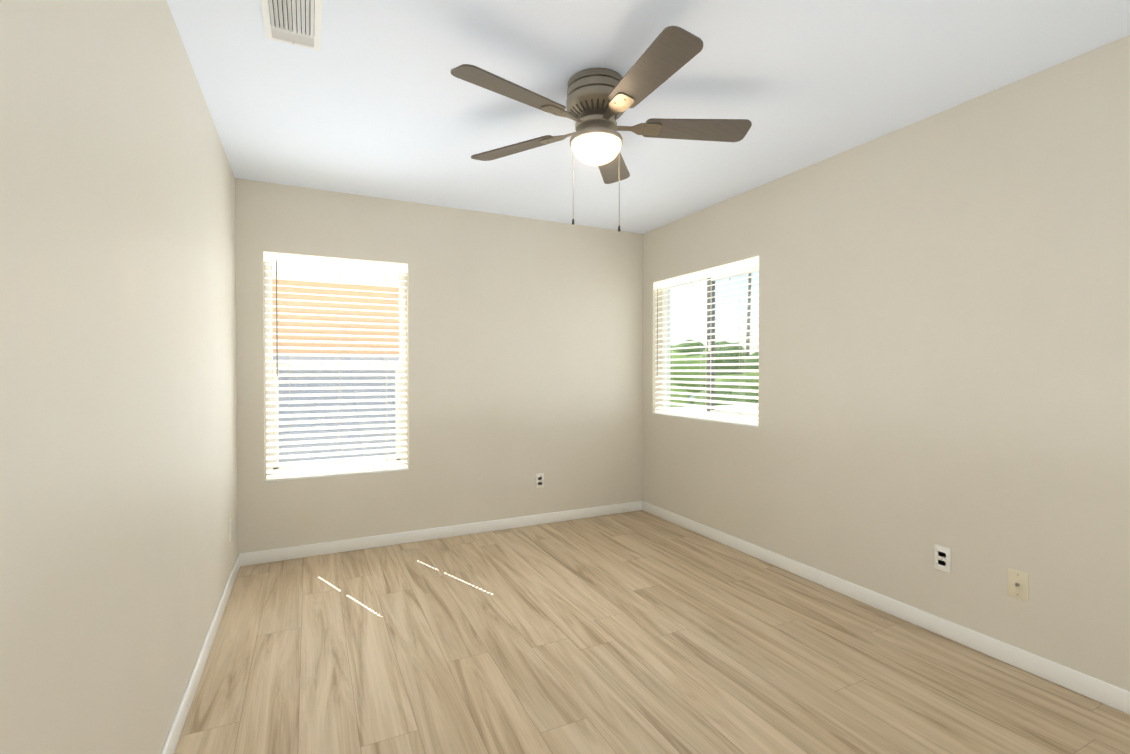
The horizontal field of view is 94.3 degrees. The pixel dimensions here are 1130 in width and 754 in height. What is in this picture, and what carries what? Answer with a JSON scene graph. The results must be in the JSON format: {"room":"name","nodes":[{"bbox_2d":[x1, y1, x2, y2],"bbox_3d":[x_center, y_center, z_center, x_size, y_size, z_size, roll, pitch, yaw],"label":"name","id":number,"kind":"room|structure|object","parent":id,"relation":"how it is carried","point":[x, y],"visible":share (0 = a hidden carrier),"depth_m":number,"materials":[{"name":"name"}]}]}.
{"room":"empty bedroom","nodes":[
{"label":"empty bedroom","id":0,"kind":"room"},
{"bbox_2d":[0,0,237,753],"bbox_3d":[-1.194,0.000,1.330,0.160,2.440,4.290,0,1,-26],"label":"wall","id":1,"kind":"structure","parent":0,"point":[118,457],"depth_m":1.20,"materials":[{"name":"paint"}]},
{"bbox_2d":[161,553,244,753],"bbox_3d":[-1.117,1.179,1.382,0.013,0.082,4.290,0,1,-26],"label":"baseboard","id":2,"kind":"structure","parent":1,"relation":"attached to","point":[170,745],"depth_m":2.08,"materials":[{"name":"white wood"}]},
{"bbox_2d":[229,519,231,541],"bbox_3d":[-1.898,0.869,2.973,0.008,0.115,0.070,0,1,-26],"label":"electrical outlet","id":3,"kind":"object","parent":1,"relation":"attached to","point":[230,531],"visible":0.98,"depth_m":2.96,"materials":[{"name":"white plastic"}]},
{"bbox_2d":[235,178,642,553],"bbox_3d":[-0.723,-0.034,4.035,3.380,2.440,0.160,0,1,-26],"label":"wall","id":4,"kind":"structure","parent":0,"point":[524,352],"depth_m":3.95,"materials":[{"name":"paint"}]},
{"bbox_2d":[264,262,408,481],"bbox_3d":[-1.559,-0.069,3.627,0.900,1.480,0.160,0,1,-26],"label":"window","id":5,"kind":"structure","parent":4,"relation":"in","point":[270,309],"depth_m":3.64,"materials":[{"name":"white plastic"}]},
{"bbox_2d":[264,252,407,478],"bbox_3d":[-1.538,-0.075,3.583,0.896,1.462,0.082,0,1,-26],"label":"window blind","id":6,"kind":"object","parent":5,"relation":"attached to","point":[276,258],"visible":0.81,"depth_m":3.57,"materials":[{"name":"white plastic"}]},
{"bbox_2d":[245,501,640,565],"bbox_3d":[-0.685,1.146,3.972,3.000,0.082,0.013,0,1,-26],"label":"baseboard","id":7,"kind":"structure","parent":4,"relation":"attached to","point":[295,552],"depth_m":3.81,"materials":[{"name":"white wood"}]},
{"bbox_2d":[536,473,543,487],"bbox_3d":[-0.201,0.834,4.208,0.070,0.115,0.008,0,1,-26],"label":"electrical outlet","id":8,"kind":"object","parent":4,"relation":"attached to","point":[539,480],"visible":1,"depth_m":4.21,"materials":[{"name":"white plastic"}]},
{"bbox_2d":[167,0,1129,233],"bbox_3d":[0.253,-1.289,2.020,3.380,0.120,4.610,0,1,-26],"label":"ceiling","id":9,"kind":"structure","parent":0,"point":[374,98],"depth_m":2.20,"materials":[{"name":"white paint"}]},
{"bbox_2d":[260,0,321,50],"bbox_3d":[-0.922,-1.220,1.770,0.180,0.011,0.350,0,1,-26],"label":"ceiling vent","id":10,"kind":"object","parent":9,"relation":"in","point":[296,22],"visible":1,"depth_m":1.80,"materials":[{"name":"white metal"}]},
{"bbox_2d":[451,26,751,230],"bbox_3d":[0.139,-0.922,2.164,1.267,0.617,1.233,0,1,-26],"label":"ceiling fan","id":11,"kind":"object","parent":9,"relation":"attached to","point":[600,102],"visible":1,"depth_m":2.10,"materials":[{"name":"brown metal"}]},
{"bbox_2d":[174,510,1129,753],"bbox_3d":[0.253,1.271,2.052,3.380,0.120,4.610,0,1,-26],"label":"floor","id":12,"kind":"structure","parent":0,"point":[639,632],"depth_m":2.21,"materials":[{"name":"brown wood"}]},
{"bbox_2d":[642,35,1129,690],"bbox_3d":[1.699,-0.018,2.742,0.160,2.440,4.290,0,1,-26],"label":"wall","id":13,"kind":"structure","parent":0,"point":[944,327],"depth_m":2.41,"materials":[{"name":"paint"}]},
{"bbox_2d":[653,266,758,427],"bbox_3d":[1.083,-0.239,4.002,0.160,1.130,1.180,0,1,-26],"label":"window","id":14,"kind":"structure","parent":13,"relation":"in","point":[710,306],"depth_m":4.00,"materials":[{"name":"white plastic"}]},
{"bbox_2d":[654,256,758,424],"bbox_3d":[1.039,-0.245,3.980,0.082,1.112,1.176,0,1,-26],"label":"window blind","id":15,"kind":"object","parent":14,"relation":"attached to","point":[727,268],"visible":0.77,"depth_m":3.90,"materials":[{"name":"white plastic"}]},
{"bbox_2d":[641,501,1129,714],"bbox_3d":[1.622,1.162,2.719,0.013,0.082,4.290,0,1,-26],"label":"baseboard","id":16,"kind":"structure","parent":13,"relation":"attached to","point":[1106,693],"depth_m":2.46,"materials":[{"name":"white wood"}]},
{"bbox_2d":[934,544,950,572],"bbox_3d":[1.758,0.846,2.442,0.008,0.115,0.070,0,1,-26],"label":"electrical outlet","id":17,"kind":"object","parent":13,"relation":"attached to","point":[942,558],"visible":1,"depth_m":2.44,"materials":[{"name":"white plastic"}]},
{"bbox_2d":[1008,568,1028,600],"bbox_3d":[1.881,0.865,2.180,0.017,0.115,0.070,0,1,-26],"label":"outlet","id":18,"kind":"object","parent":13,"relation":"attached to","point":[1018,584],"visible":1,"depth_m":2.18,"materials":[{"name":"beige plastic"}]},
{"label":"outside","id":19,"kind":"structure","parent":0,"visible":0},
{"bbox_3d":[-0.366,4.389,-0.130,600.000,0.300,600.000,0,1,-26],"label":"ground","id":20,"kind":"structure","parent":19,"visible":0},
{"bbox_2d":[272,263,758,463],"bbox_3d":[0.838,-2.066,24.302,42.267,12.000,33.900,0,1,-26],"label":"scenery","id":21,"kind":"object","parent":20,"relation":"on","point":[331,298],"depth_m":6.29,"materials":[{"name":"multicoloured"}]}
]}

